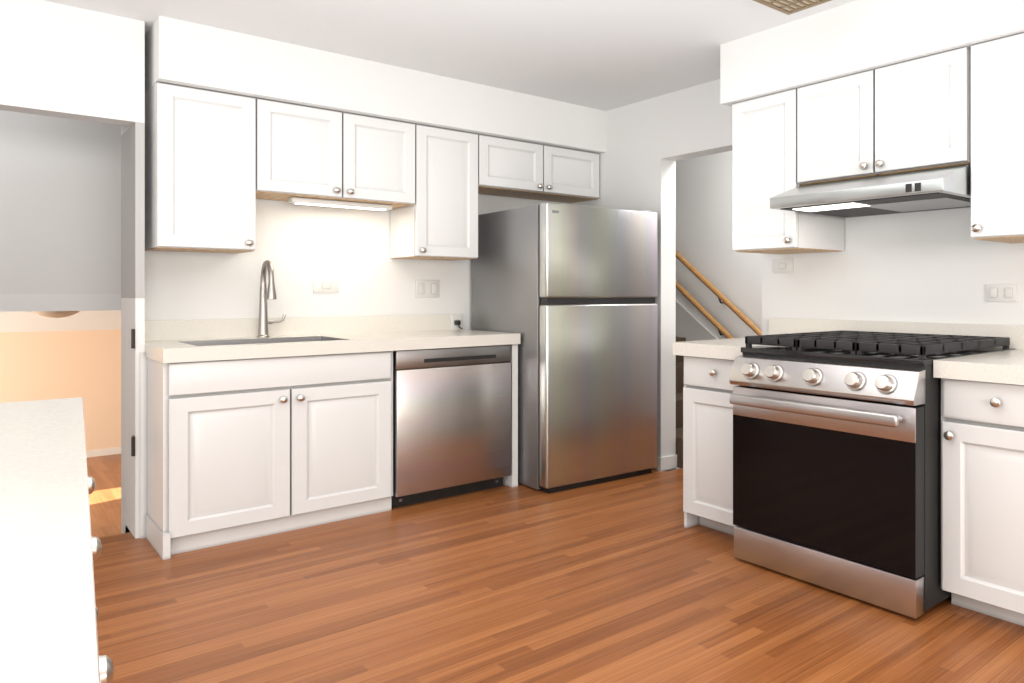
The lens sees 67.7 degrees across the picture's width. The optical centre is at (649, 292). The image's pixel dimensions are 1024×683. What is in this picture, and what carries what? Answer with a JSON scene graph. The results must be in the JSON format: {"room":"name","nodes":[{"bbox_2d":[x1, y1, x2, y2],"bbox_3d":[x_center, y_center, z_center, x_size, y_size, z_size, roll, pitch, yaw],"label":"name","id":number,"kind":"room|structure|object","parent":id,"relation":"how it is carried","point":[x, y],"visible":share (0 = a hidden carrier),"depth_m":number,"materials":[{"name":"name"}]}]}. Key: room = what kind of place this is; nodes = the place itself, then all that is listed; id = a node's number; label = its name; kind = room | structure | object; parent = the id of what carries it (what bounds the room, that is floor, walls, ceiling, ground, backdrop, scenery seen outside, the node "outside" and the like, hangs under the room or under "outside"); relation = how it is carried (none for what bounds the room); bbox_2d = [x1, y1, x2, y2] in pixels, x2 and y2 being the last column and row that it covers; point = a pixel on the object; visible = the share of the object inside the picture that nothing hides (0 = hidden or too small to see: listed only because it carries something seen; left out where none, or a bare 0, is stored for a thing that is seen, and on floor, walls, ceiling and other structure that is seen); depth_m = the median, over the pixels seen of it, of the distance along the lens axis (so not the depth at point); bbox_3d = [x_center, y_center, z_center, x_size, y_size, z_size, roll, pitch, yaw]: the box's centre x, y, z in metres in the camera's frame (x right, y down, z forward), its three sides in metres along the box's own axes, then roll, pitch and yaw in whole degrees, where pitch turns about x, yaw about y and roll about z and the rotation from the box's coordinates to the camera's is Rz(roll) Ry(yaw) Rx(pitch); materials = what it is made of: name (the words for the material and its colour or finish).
{"room":"kitchen","nodes":[
{"label":"kitchen","id":0,"kind":"room"},
{"bbox_2d":[0,110,120,293],"bbox_3d":[-4.387,-0.640,3.521,8.340,1.290,0.112,0,0,-43],"label":"wall","id":1,"kind":"structure","parent":0,"point":[60,205],"depth_m":4.33,"materials":[{"name":"beige paint"}]},
{"bbox_2d":[0,294,120,311],"bbox_3d":[-7.237,0.055,6.596,8.362,0.100,8.496,0,0,-43],"label":"ceiling","id":2,"kind":"structure","parent":0,"point":[49,302],"depth_m":4.33,"materials":[{"name":"white paint"}]},
{"bbox_2d":[32,311,79,317],"bbox_3d":[-6.212,0.184,7.802,0.435,0.158,0.435,0,0,-43],"label":"ceiling lamp","id":3,"kind":"object","parent":2,"relation":"attached to","point":[55,314],"visible":0.4,"depth_m":7.68,"materials":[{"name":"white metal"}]},
{"bbox_2d":[0,310,120,457],"bbox_3d":[-10.067,1.330,9.663,8.340,2.450,0.151,0,0,-43],"label":"wall","id":4,"kind":"structure","parent":0,"point":[77,355],"depth_m":11.01,"materials":[{"name":"beige paint"}]},
{"bbox_2d":[87,454,120,537],"bbox_3d":[-7.457,2.505,6.833,8.362,0.100,7.582,0,0,-43],"label":"floor","id":5,"kind":"structure","parent":0,"point":[104,472],"depth_m":9.01,"materials":[{"name":"brown wood"}]},
{"bbox_2d":[0,0,569,538],"bbox_3d":[-3.570,0.060,2.728,8.496,2.690,0.424,0,0,-43],"label":"wall","id":6,"kind":"structure","parent":0,"point":[60,60],"depth_m":3.81,"materials":[{"name":"white paint"}]},
{"bbox_2d":[131,329,134,455],"bbox_3d":[-2.439,0.468,3.512,0.016,0.595,0.060,0,0,-43],"label":"door hinges","id":7,"kind":"object","parent":6,"relation":"attached to","point":[133,436],"visible":0.96,"depth_m":3.49,"materials":[{"name":"grey metal"}]},
{"bbox_2d":[145,82,260,253],"bbox_3d":[-2.280,-0.605,3.774,0.430,0.776,0.363,0,0,-43],"label":"upper cabinet","id":8,"kind":"object","parent":6,"relation":"attached to","point":[217,164],"depth_m":3.63,"materials":[{"name":"white wood"}]},
{"bbox_2d":[313,279,338,291],"bbox_3d":[-1.899,-0.041,4.370,0.145,0.077,0.012,0,0,-43],"label":"electrical outlet plate","id":9,"kind":"object","parent":6,"relation":"attached to","point":[319,285],"depth_m":4.37,"materials":[{"name":"white plastic"}]},
{"bbox_2d":[261,99,420,209],"bbox_3d":[-1.808,-0.757,4.210,0.855,0.471,0.363,0,0,-43],"label":"upper cabinet","id":10,"kind":"object","parent":6,"relation":"attached to","point":[307,152],"depth_m":4.06,"materials":[{"name":"white wood"}]},
{"bbox_2d":[288,197,391,210],"bbox_3d":[-1.742,-0.501,4.217,0.558,0.031,0.072,0,0,-43],"label":"under-cabinet light","id":11,"kind":"object","parent":10,"relation":"attached to","point":[334,203],"visible":1,"depth_m":4.18,"materials":[{"name":"white plastic"}]},
{"bbox_2d":[415,280,439,297],"bbox_3d":[-1.433,-0.027,4.801,0.167,0.115,0.012,0,0,-43],"label":"light switch","id":12,"kind":"object","parent":6,"relation":"attached to","point":[427,288],"depth_m":4.80,"materials":[{"name":"white plastic"}]},
{"bbox_2d":[390,125,480,260],"bbox_3d":[-1.342,-0.605,4.641,0.414,0.776,0.363,0,0,-43],"label":"upper cabinet","id":13,"kind":"object","parent":6,"relation":"attached to","point":[444,226],"depth_m":4.51,"materials":[{"name":"white wood"}]},
{"bbox_2d":[451,315,462,328],"bbox_3d":[-1.262,0.191,4.901,0.085,0.095,0.044,0,0,-43],"label":"electrical outlet plate","id":14,"kind":"object","parent":6,"relation":"attached to","point":[456,320],"depth_m":4.90,"materials":[{"name":"white plastic"}]},
{"bbox_2d":[481,135,598,202],"bbox_3d":[-0.834,-0.834,5.110,0.969,0.319,0.363,0,0,-43],"label":"upper cabinet","id":15,"kind":"object","parent":6,"relation":"attached to","point":[509,168],"depth_m":4.97,"materials":[{"name":"white wood"}]},
{"bbox_2d":[145,16,605,153],"bbox_3d":[-1.438,-1.140,4.515,2.672,0.290,0.427,0,0,-43],"label":"soffit","id":16,"kind":"structure","parent":0,"point":[189,54],"depth_m":4.06,"materials":[{"name":"white paint"}]},
{"bbox_2d":[43,0,855,110],"bbox_3d":[-0.595,-1.345,-0.489,8.496,0.120,11.150,0,0,-43],"label":"ceiling","id":17,"kind":"structure","parent":0,"point":[605,55],"depth_m":3.69,"materials":[{"name":"white paint"}]},
{"bbox_2d":[753,0,831,14],"bbox_3d":[0.622,-1.277,3.169,0.334,0.016,0.334,0,0,-43],"label":"ceiling vent","id":18,"kind":"object","parent":17,"relation":"in","point":[788,7],"visible":0.94,"depth_m":3.28,"materials":[{"name":"brown metal"}]},
{"bbox_2d":[93,468,1023,682],"bbox_3d":[0.123,1.280,-0.585,9.422,0.250,10.035,0,0,-43],"label":"floor","id":19,"kind":"structure","parent":0,"point":[630,580],"depth_m":2.71,"materials":[{"name":"brown wood"}]},
{"bbox_2d":[88,476,113,682],"bbox_3d":[-0.360,0.718,-0.112,1.032,0.874,3.547,0,0,-43],"label":"cabinet knobs","id":20,"kind":"object","parent":19,"relation":"on","point":[106,669],"visible":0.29,"depth_m":0.57,"materials":[{"name":"silver metal"}]},
{"bbox_2d":[0,397,99,682],"bbox_3d":[-0.441,0.272,-0.029,0.758,0.062,3.847,0,0,-38],"label":"countertop","id":21,"kind":"structure","parent":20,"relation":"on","point":[48,626],"depth_m":0.70,"materials":[{"name":"stone"}]},
{"bbox_2d":[140,351,392,559],"bbox_3d":[-1.974,0.718,3.828,1.063,0.874,0.698,0,0,-43],"label":"base cabinet","id":22,"kind":"object","parent":19,"relation":"on","point":[234,450],"depth_m":3.51,"materials":[{"name":"white wood"}]},
{"bbox_2d":[145,314,519,362],"bbox_3d":[-1.679,0.317,4.088,1.807,0.356,0.718,0,0,-43],"label":"countertop","id":23,"kind":"structure","parent":22,"relation":"on","point":[177,341],"depth_m":4.00,"materials":[{"name":"stone"}]},
{"bbox_2d":[257,260,285,336],"bbox_3d":[-2.027,0.031,4.037,0.147,0.418,0.200,0,0,-43],"label":"faucet","id":24,"kind":"object","parent":23,"relation":"on","point":[269,292],"visible":1,"depth_m":4.04,"materials":[{"name":"silver metal"}]},
{"bbox_2d":[391,345,510,507],"bbox_3d":[-1.312,0.731,4.426,0.702,0.849,0.685,0,0,-43],"label":"dishwasher","id":25,"kind":"object","parent":19,"relation":"on","point":[451,421],"visible":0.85,"depth_m":4.15,"materials":[{"name":"metal"}]},
{"bbox_2d":[503,344,517,487],"bbox_3d":[-1.324,0.718,4.428,0.817,0.874,0.698,0,0,-43],"label":"end panel","id":26,"kind":"object","parent":19,"relation":"on","point":[512,480],"depth_m":4.43,"materials":[{"name":"white wood"}]},
{"bbox_2d":[472,202,656,493],"bbox_3d":[-0.568,0.310,4.875,0.885,1.690,0.978,0,0,-43],"label":"refrigerator","id":27,"kind":"object","parent":19,"relation":"on","point":[568,292],"visible":0.96,"depth_m":4.48,"materials":[{"name":"grey metal"}]},
{"bbox_2d":[676,300,717,467],"bbox_3d":[-0.594,-0.266,6.452,0.919,2.841,3.902,0,0,-43],"label":"staircase","id":28,"kind":"structure","parent":19,"relation":"on","point":[690,326],"depth_m":5.99,"materials":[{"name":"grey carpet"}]},
{"bbox_2d":[683,356,738,534],"bbox_3d":[0.579,0.718,3.748,0.743,0.874,0.457,0,0,-43],"label":"base cabinet","id":29,"kind":"object","parent":19,"relation":"on","point":[707,389],"depth_m":3.54,"materials":[{"name":"white wood"}]},
{"bbox_2d":[729,330,1014,618],"bbox_3d":[0.935,0.672,3.181,0.931,0.966,0.847,0,0,-43],"label":"range","id":30,"kind":"object","parent":19,"relation":"on","point":[836,461],"visible":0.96,"depth_m":2.84,"materials":[{"name":"silver metal"}]},
{"bbox_2d":[941,378,1023,625],"bbox_3d":[1.461,0.718,2.794,0.743,0.874,0.426,0,0,-43],"label":"base cabinet","id":31,"kind":"object","parent":19,"relation":"on","point":[982,497],"depth_m":2.58,"materials":[{"name":"white wood"}]},
{"bbox_2d":[673,318,1023,384],"bbox_3d":[1.002,0.221,3.265,0.776,0.164,1.784,0,0,-43],"label":"countertop","id":32,"kind":"structure","parent":31,"relation":"on","point":[1005,367],"depth_m":3.37,"materials":[{"name":"stone"}]},
{"bbox_2d":[570,79,1023,471],"bbox_3d":[1.899,-0.520,2.971,0.134,3.850,12.845,0,0,-43],"label":"wall","id":33,"kind":"structure","parent":0,"point":[939,266],"depth_m":4.62,"materials":[{"name":"white paint"}]},
{"bbox_2d":[652,454,676,470],"bbox_3d":[-0.008,1.113,5.024,0.148,0.085,0.394,0,0,-43],"label":"baseboard","id":34,"kind":"structure","parent":33,"relation":"attached to","point":[666,462],"depth_m":4.87,"materials":[{"name":"white wood"}]},
{"bbox_2d":[676,250,761,338],"bbox_3d":[0.079,-0.362,6.322,0.106,2.686,3.430,0,0,-43],"label":"handrail","id":35,"kind":"object","parent":33,"relation":"attached to","point":[746,320],"visible":0.29,"depth_m":5.82,"materials":[{"name":"brown wood"}]},
{"bbox_2d":[773,258,792,272],"bbox_3d":[0.735,-0.149,4.124,0.012,0.079,0.134,0,0,-43],"label":"electrical outlet plate","id":36,"kind":"object","parent":33,"relation":"attached to","point":[779,265],"depth_m":4.12,"materials":[{"name":"white plastic"}]},
{"bbox_2d":[732,89,844,253],"bbox_3d":[0.712,-0.598,3.842,0.419,0.762,0.404,0,0,-43],"label":"upper cabinet","id":37,"kind":"object","parent":33,"relation":"attached to","point":[763,128],"depth_m":3.70,"materials":[{"name":"white wood"}]},
{"bbox_2d":[796,47,967,184],"bbox_3d":[1.129,-0.750,3.391,0.419,0.457,0.819,0,0,-43],"label":"upper cabinet","id":38,"kind":"object","parent":33,"relation":"attached to","point":[962,106],"depth_m":3.20,"materials":[{"name":"white wood"}]},
{"bbox_2d":[770,164,970,217],"bbox_3d":[1.054,-0.447,3.315,0.632,0.140,0.820,0,0,-43],"label":"range hood","id":39,"kind":"object","parent":38,"relation":"attached to","point":[942,188],"visible":0.83,"depth_m":3.13,"materials":[{"name":"metal"}]},
{"bbox_2d":[968,33,1023,243],"bbox_3d":[1.576,-0.598,2.907,0.419,0.762,0.478,0,0,-43],"label":"upper cabinet","id":40,"kind":"object","parent":33,"relation":"attached to","point":[995,67],"depth_m":2.87,"materials":[{"name":"white wood"}]},
{"bbox_2d":[986,284,1016,301],"bbox_3d":[1.536,-0.002,3.259,0.011,0.078,0.132,0,0,-43],"label":"electrical outlet plate","id":41,"kind":"object","parent":33,"relation":"attached to","point":[1001,292],"depth_m":3.26,"materials":[{"name":"white plastic"}]},
{"bbox_2d":[720,0,1023,106],"bbox_3d":[1.471,-1.132,3.000,0.457,0.306,2.765,0,0,-43],"label":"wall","id":42,"kind":"structure","parent":0,"point":[853,37],"depth_m":3.28,"materials":[{"name":"white paint"}]}
]}

